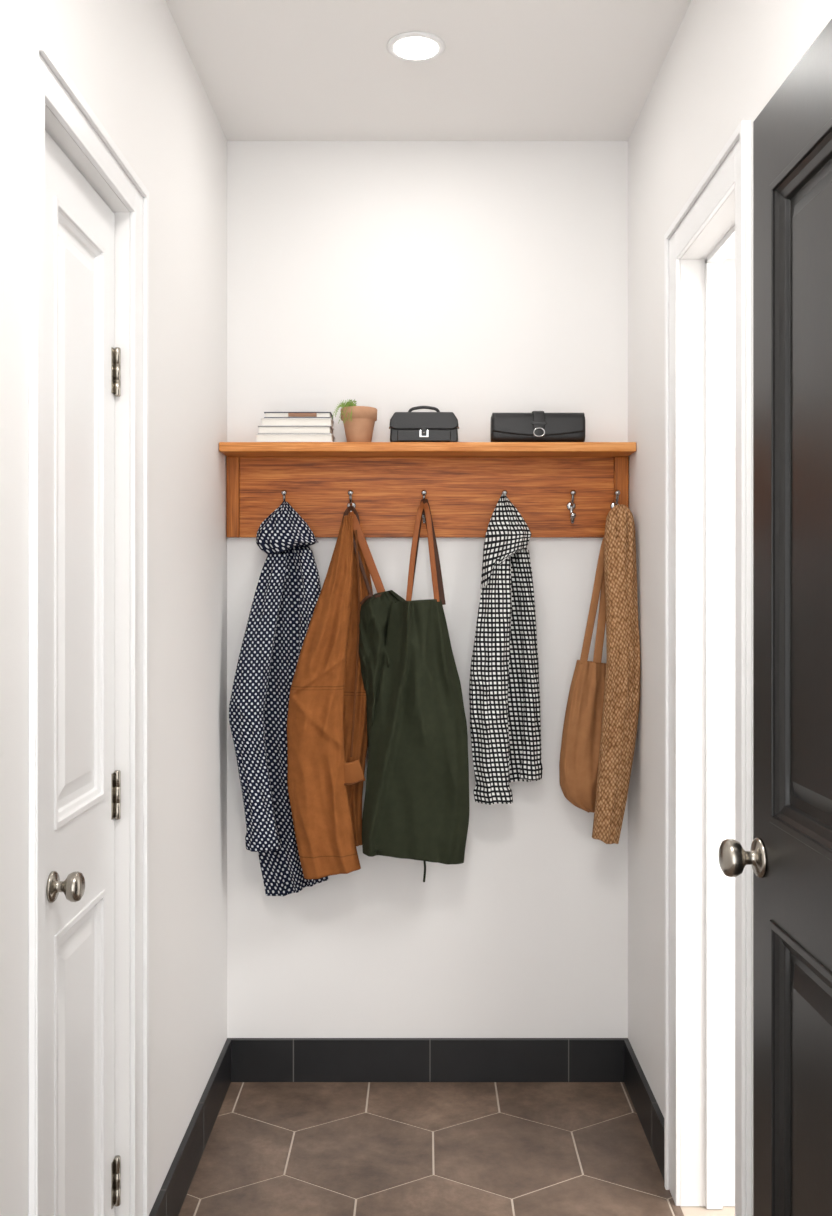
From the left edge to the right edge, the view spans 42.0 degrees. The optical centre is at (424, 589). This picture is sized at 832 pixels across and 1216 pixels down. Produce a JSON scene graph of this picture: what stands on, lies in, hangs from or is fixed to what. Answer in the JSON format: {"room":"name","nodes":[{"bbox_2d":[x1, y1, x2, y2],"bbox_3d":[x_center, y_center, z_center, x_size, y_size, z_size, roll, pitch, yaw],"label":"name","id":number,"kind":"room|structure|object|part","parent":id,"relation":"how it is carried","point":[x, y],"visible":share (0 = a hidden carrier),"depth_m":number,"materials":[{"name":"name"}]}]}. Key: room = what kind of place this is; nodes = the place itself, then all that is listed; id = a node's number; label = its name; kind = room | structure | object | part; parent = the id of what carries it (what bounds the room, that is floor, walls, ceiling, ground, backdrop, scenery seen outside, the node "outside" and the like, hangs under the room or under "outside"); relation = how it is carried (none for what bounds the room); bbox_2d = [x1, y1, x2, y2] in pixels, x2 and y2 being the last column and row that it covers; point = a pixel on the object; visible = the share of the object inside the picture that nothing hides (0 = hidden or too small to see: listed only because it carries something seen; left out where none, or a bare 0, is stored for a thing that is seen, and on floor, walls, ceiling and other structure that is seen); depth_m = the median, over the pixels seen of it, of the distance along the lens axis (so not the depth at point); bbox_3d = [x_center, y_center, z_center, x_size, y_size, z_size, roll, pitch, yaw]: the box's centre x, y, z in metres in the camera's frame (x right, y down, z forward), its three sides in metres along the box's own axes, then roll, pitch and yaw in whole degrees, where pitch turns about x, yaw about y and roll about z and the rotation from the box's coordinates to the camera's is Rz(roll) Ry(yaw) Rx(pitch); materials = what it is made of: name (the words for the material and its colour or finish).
{"room":"entryway","nodes":[
{"label":"entryway","id":0,"kind":"room"},
{"bbox_2d":[0,0,226,1215],"bbox_3d":[-0.608,0.057,0.850,0.120,2.601,4.300,0,0,0],"label":"wall","id":1,"kind":"structure","parent":0,"point":[130,61],"depth_m":2.25,"materials":[{"name":"white paint"}]},
{"bbox_2d":[45,131,114,1215],"bbox_3d":[-0.593,0.327,1.772,0.035,2.045,0.469,0,0,0],"label":"slab","id":2,"kind":"object","parent":1,"relation":"attached to","point":[85,844],"visible":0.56,"depth_m":1.83,"materials":[{"name":"white paint"}]},
{"bbox_2d":[46,871,84,902],"bbox_3d":[-0.551,0.457,1.668,0.049,0.047,0.047,0,0,0],"label":"handle","id":3,"kind":"object","parent":2,"relation":"attached to","point":[73,887],"visible":1,"depth_m":1.66,"materials":[{"name":"silver metal"}]},
{"bbox_2d":[54,196,104,1215],"bbox_3d":[-0.579,0.266,1.810,0.014,1.754,0.260,0,0,0],"label":"panels","id":4,"kind":"object","parent":2,"relation":"attached to","point":[79,258],"visible":0.95,"depth_m":1.81,"materials":[{"name":"white paint"}]},
{"bbox_2d":[111,1159,113,1208],"bbox_3d":[-0.575,1.093,1.993,0.002,0.084,0.017,0,0,0],"label":"hinge leaf","id":5,"kind":"object","parent":2,"relation":"attached to","point":[112,1164],"depth_m":1.99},
{"bbox_2d":[111,347,114,393],"bbox_3d":[-0.575,-0.403,1.993,0.002,0.084,0.017,0,0,0],"label":"hinge leaf","id":6,"kind":"object","parent":2,"relation":"attached to","point":[112,349],"depth_m":1.99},
{"bbox_2d":[111,773,114,819],"bbox_3d":[-0.575,0.379,1.993,0.002,0.084,0.017,0,0,0],"label":"hinge leaf","id":7,"kind":"object","parent":2,"relation":"attached to","point":[112,775],"depth_m":1.99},
{"bbox_2d":[114,1155,120,1206],"bbox_3d":[-0.569,1.093,2.003,0.012,0.090,0.012,0,0,0],"label":"hinge","id":8,"kind":"object","parent":2,"relation":"attached to","point":[117,1159],"visible":1,"depth_m":2.00,"materials":[{"name":"silver metal"}]},
{"bbox_2d":[114,347,120,396],"bbox_3d":[-0.569,-0.403,2.003,0.012,0.090,0.012,0,0,0],"label":"hinge","id":9,"kind":"object","parent":2,"relation":"attached to","point":[117,351],"visible":1,"depth_m":2.00,"materials":[{"name":"silver metal"}]},
{"bbox_2d":[114,770,120,819],"bbox_3d":[-0.569,0.379,2.003,0.012,0.090,0.012,0,0,0],"label":"hinge","id":10,"kind":"object","parent":2,"relation":"attached to","point":[117,773],"visible":1,"depth_m":2.00,"materials":[{"name":"silver metal"}]},
{"bbox_2d":[28,36,148,1215],"bbox_3d":[-0.534,0.296,1.788,0.008,2.122,0.587,0,0,0],"label":"door frame","id":11,"kind":"structure","parent":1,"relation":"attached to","point":[42,48],"depth_m":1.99,"materials":[{"name":"white paint"}]},
{"bbox_2d":[149,1040,230,1215],"bbox_3d":[-0.541,1.299,2.534,0.014,0.116,0.903,0,0,0],"label":"baseboard","id":12,"kind":"structure","parent":1,"relation":"attached to","point":[169,1201],"depth_m":2.52,"materials":[{"name":"black tile"}]},
{"bbox_2d":[227,141,627,1037],"bbox_3d":[0.022,0.057,3.060,1.380,2.601,0.120,0,0,0],"label":"wall","id":13,"kind":"structure","parent":0,"point":[473,281],"depth_m":3.00,"materials":[{"name":"white paint"}]},
{"bbox_2d":[219,442,635,537],"bbox_3d":[0.007,-0.269,2.933,1.106,0.247,0.131,0,0,0],"label":"shelf","id":14,"kind":"object","parent":13,"relation":"attached to","point":[559,489],"visible":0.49,"depth_m":2.98,"materials":[{"name":"brown wood"}]},
{"bbox_2d":[229,501,327,895],"bbox_3d":[-0.393,0.297,2.907,0.257,1.071,0.134,0,0,0],"label":"hooded jacket","id":15,"kind":"object","parent":14,"relation":"hanging from","point":[288,589],"visible":0.65,"depth_m":2.88,"materials":[{"name":"fabric"}]},
{"bbox_2d":[256,501,317,553],"bbox_3d":[-0.369,-0.166,2.906,0.168,0.144,0.099,0,0,0],"label":"hood","id":16,"kind":"object","parent":15,"relation":"attached to","point":[284,531],"depth_m":2.88,"materials":[{"name":"blue fabric"}]},
{"bbox_2d":[256,412,334,441],"bbox_3d":[-0.347,-0.433,2.915,0.205,0.081,0.085,0,0,0],"label":"book stack","id":17,"kind":"object","parent":14,"relation":"on","point":[276,426],"visible":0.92,"depth_m":2.88,"materials":[{"name":"white paper"}]},
{"bbox_2d":[258,426,332,433],"bbox_3d":[-0.347,-0.425,2.915,0.194,0.021,0.080,0,0,0],"label":"book","id":18,"kind":"object","parent":17,"relation":"on","point":[262,429],"depth_m":2.88,"materials":[{"name":"grey paper"}]},
{"bbox_2d":[256,434,334,441],"bbox_3d":[-0.347,-0.404,2.915,0.205,0.022,0.085,0,0,0],"label":"book","id":19,"kind":"object","parent":17,"relation":"on","point":[260,437],"depth_m":2.88,"materials":[{"name":"white paper"}]},
{"bbox_2d":[261,418,333,429],"bbox_3d":[-0.342,-0.447,2.915,0.188,0.021,0.078,0,0,0],"label":"book","id":20,"kind":"object","parent":17,"relation":"on","point":[267,423],"depth_m":2.88,"materials":[{"name":"white paper"}]},
{"bbox_2d":[264,412,332,418],"bbox_3d":[-0.339,-0.465,2.915,0.178,0.016,0.074,0,0,0],"label":"book","id":21,"kind":"object","parent":17,"relation":"on","point":[268,415],"depth_m":2.88,"materials":[{"name":"white paper"}]},
{"bbox_2d":[287,506,384,878],"bbox_3d":[-0.229,0.266,2.882,0.268,0.989,0.122,0,0,-26],"label":"jacket","id":22,"kind":"object","parent":14,"relation":"hanging from","point":[327,744],"visible":0.96,"depth_m":2.84,"materials":[{"name":"leather"}]},
{"bbox_2d":[332,399,376,441],"bbox_3d":[-0.184,-0.453,2.905,0.099,0.120,0.122,0,0,32],"label":"potted fern","id":23,"kind":"object","parent":14,"relation":"on","point":[358,421],"visible":0.99,"depth_m":2.88,"materials":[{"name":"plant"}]},
{"bbox_2d":[341,406,376,441],"bbox_3d":[-0.178,-0.440,2.915,0.099,0.094,0.099,0,0,0],"label":"pot","id":24,"kind":"object","parent":14,"relation":"on","point":[358,421],"depth_m":2.88,"materials":[{"name":"ceramic"}]},
{"bbox_2d":[359,499,468,881],"bbox_3d":[-0.031,0.265,2.863,0.297,1.024,0.158,0,0,-3],"label":"apron","id":25,"kind":"object","parent":14,"relation":"hanging from","point":[416,807],"visible":1,"depth_m":2.82,"materials":[{"name":"green fabric"}]},
{"bbox_3d":[-0.018,-0.098,2.887,0.025,0.287,0.108,0,0,25],"label":"handle","id":26,"kind":"part","parent":25,"relation":"part of","materials":[{"name":"leather"}]},
{"bbox_3d":[-0.020,-0.102,2.910,0.022,0.290,0.080,0,0,37],"label":"handle","id":27,"kind":"part","parent":25,"relation":"part of","materials":[{"name":"brown leather"}]},
{"bbox_3d":[-0.001,0.741,2.879,0.009,0.072,0.005,0,0,0],"label":"tie cord","id":28,"kind":"part","parent":25,"relation":"part of","materials":[{"name":"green fabric"}]},
{"bbox_3d":[0.009,-0.104,2.891,0.024,0.274,0.099,0,0,-22],"label":"handle","id":29,"kind":"part","parent":25,"relation":"part of","materials":[{"name":"leather"}]},
{"bbox_3d":[0.021,-0.103,2.914,0.068,0.289,0.055,0,0,0],"label":"handle","id":30,"kind":"part","parent":25,"relation":"part of","materials":[{"name":"brown leather"}]},
{"bbox_2d":[389,406,458,441],"bbox_3d":[-0.003,-0.445,2.914,0.190,0.104,0.072,0,0,0],"label":"black leather satchel","id":31,"kind":"object","parent":14,"relation":"on","point":[409,426],"visible":0.98,"depth_m":2.89,"materials":[{"name":"black leather"}]},
{"bbox_3d":[-0.003,-0.483,2.920,0.092,0.028,0.008,0,0,0],"label":"handle","id":32,"kind":"part","parent":31,"relation":"part of","materials":[{"name":"black leather"}]},
{"bbox_3d":[-0.003,-0.416,2.885,0.026,0.020,0.003,0,0,0],"label":"clasp plate","id":33,"kind":"part","parent":31,"relation":"part of","materials":[{"name":"silver metal"}]},
{"bbox_2d":[469,493,542,804],"bbox_3d":[0.220,0.153,2.912,0.216,0.827,0.111,0,0,-20],"label":"scarf","id":34,"kind":"object","parent":14,"relation":"hanging from","point":[504,689],"visible":1,"depth_m":2.88,"materials":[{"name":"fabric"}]},
{"bbox_2d":[481,493,530,588],"bbox_3d":[0.218,-0.131,2.908,0.137,0.258,0.089,0,0,0],"label":"hood","id":35,"kind":"object","parent":34,"relation":"attached to","point":[506,564],"depth_m":2.89,"materials":[{"name":"multicoloured fabric"}]},
{"bbox_2d":[490,411,584,441],"bbox_3d":[0.303,-0.436,2.908,0.250,0.087,0.074,0,0,0],"label":"clutch","id":36,"kind":"object","parent":14,"relation":"on","point":[536,426],"visible":0.94,"depth_m":2.88,"materials":[{"name":"black leather"}]},
{"bbox_3d":[0.402,-0.231,2.977,0.025,0.025,0.005,0,0,0],"label":"hook plate","id":37,"kind":"part","parent":14,"relation":"part of","materials":[{"name":"silver metal"}]},
{"bbox_2d":[559,537,605,812],"bbox_3d":[0.445,0.210,2.903,0.168,0.768,0.090,0,0,0],"label":"shoulder bag","id":38,"kind":"object","parent":14,"relation":"hanging from","point":[581,735],"visible":0.67,"depth_m":2.88,"materials":[{"name":"brown leather"}]},
{"bbox_3d":[0.471,0.012,2.904,0.121,0.374,0.029,0,0,-28],"label":"handle","id":39,"kind":"part","parent":38,"relation":"part of","materials":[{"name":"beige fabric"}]},
{"bbox_3d":[0.488,0.012,2.910,0.099,0.367,0.017,0,0,-43],"label":"handle","id":40,"kind":"part","parent":38,"relation":"part of","materials":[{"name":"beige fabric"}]},
{"bbox_2d":[592,504,639,843],"bbox_3d":[0.505,0.220,2.838,0.115,0.894,0.116,0,0,-22],"label":"scarf","id":41,"kind":"object","parent":14,"relation":"hanging from","point":[621,704],"visible":1,"depth_m":2.81,"materials":[{"name":"brown fabric"}]},
{"bbox_2d":[227,1038,628,1081],"bbox_3d":[0.007,1.299,2.993,1.110,0.116,0.015,0,0,0],"label":"baseboard","id":42,"kind":"structure","parent":13,"relation":"attached to","point":[252,1059],"depth_m":2.99,"materials":[{"name":"black tile"}]},
{"bbox_2d":[165,0,690,140],"bbox_3d":[0.022,-1.294,0.910,1.380,0.100,4.420,0,0,0],"label":"ceiling","id":43,"kind":"structure","parent":0,"point":[267,70],"depth_m":2.58,"materials":[{"name":"white paint"}]},
{"bbox_2d":[387,31,444,61],"bbox_3d":[-0.021,-1.240,2.477,0.134,0.008,0.134,0,0,0],"label":"recessed light","id":44,"kind":"object","parent":43,"relation":"in","point":[413,46],"visible":1,"depth_m":2.47,"materials":[{"name":"white paint"}]},
{"bbox_2d":[178,1082,734,1215],"bbox_3d":[0.007,1.359,0.850,1.110,0.004,4.300,0,0,0],"label":"floor","id":45,"kind":"structure","parent":0,"point":[357,1156],"depth_m":2.60,"materials":[{"name":"brown tile"}]},
{"bbox_2d":[628,0,831,1215],"bbox_3d":[0.637,0.057,0.850,0.150,2.601,4.300,0,0,0],"label":"wall","id":46,"kind":"structure","parent":0,"point":[726,60],"depth_m":2.38,"materials":[{"name":"white paint"}]},
{"bbox_2d":[624,1040,663,1179],"bbox_3d":[0.555,1.299,2.725,0.014,0.116,0.521,0,0,0],"label":"baseboard","id":47,"kind":"structure","parent":46,"relation":"attached to","point":[651,1118],"depth_m":2.71,"materials":[{"name":"black tile"}]},
{"bbox_2d":[664,120,751,1215],"bbox_3d":[0.548,0.275,2.163,0.008,2.165,0.603,0,0,0],"label":"door frame","id":48,"kind":"structure","parent":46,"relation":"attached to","point":[740,132],"depth_m":1.93,"materials":[{"name":"white paint"}]},
{"bbox_2d":[705,225,734,1208],"bbox_3d":[0.634,0.314,2.157,0.035,2.086,0.455,0,0,0],"label":"door frame","id":49,"kind":"structure","parent":46,"relation":"attached to","point":[714,261],"depth_m":2.37,"materials":[{"name":"white paint"}]},
{"bbox_2d":[753,19,831,1215],"bbox_3d":[0.499,0.338,1.158,0.035,2.022,0.800,0,0,-1],"label":"slab","id":50,"kind":"object","parent":46,"relation":"attached to","point":[795,891],"visible":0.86,"depth_m":1.51,"materials":[{"name":"black paint"}]},
{"bbox_2d":[718,838,766,877],"bbox_3d":[0.445,0.377,1.524,0.056,0.055,0.055,0,0,-1],"label":"handle","id":51,"kind":"object","parent":50,"relation":"attached to","point":[733,858],"visible":1,"depth_m":1.51,"materials":[{"name":"silver metal"}]},
{"bbox_2d":[769,118,831,1215],"bbox_3d":[0.488,0.304,1.157,0.019,1.717,0.652,0,0,-1],"label":"panels","id":52,"kind":"object","parent":50,"relation":"attached to","point":[800,197],"visible":1,"depth_m":1.39,"materials":[{"name":"black paint"}]}
]}

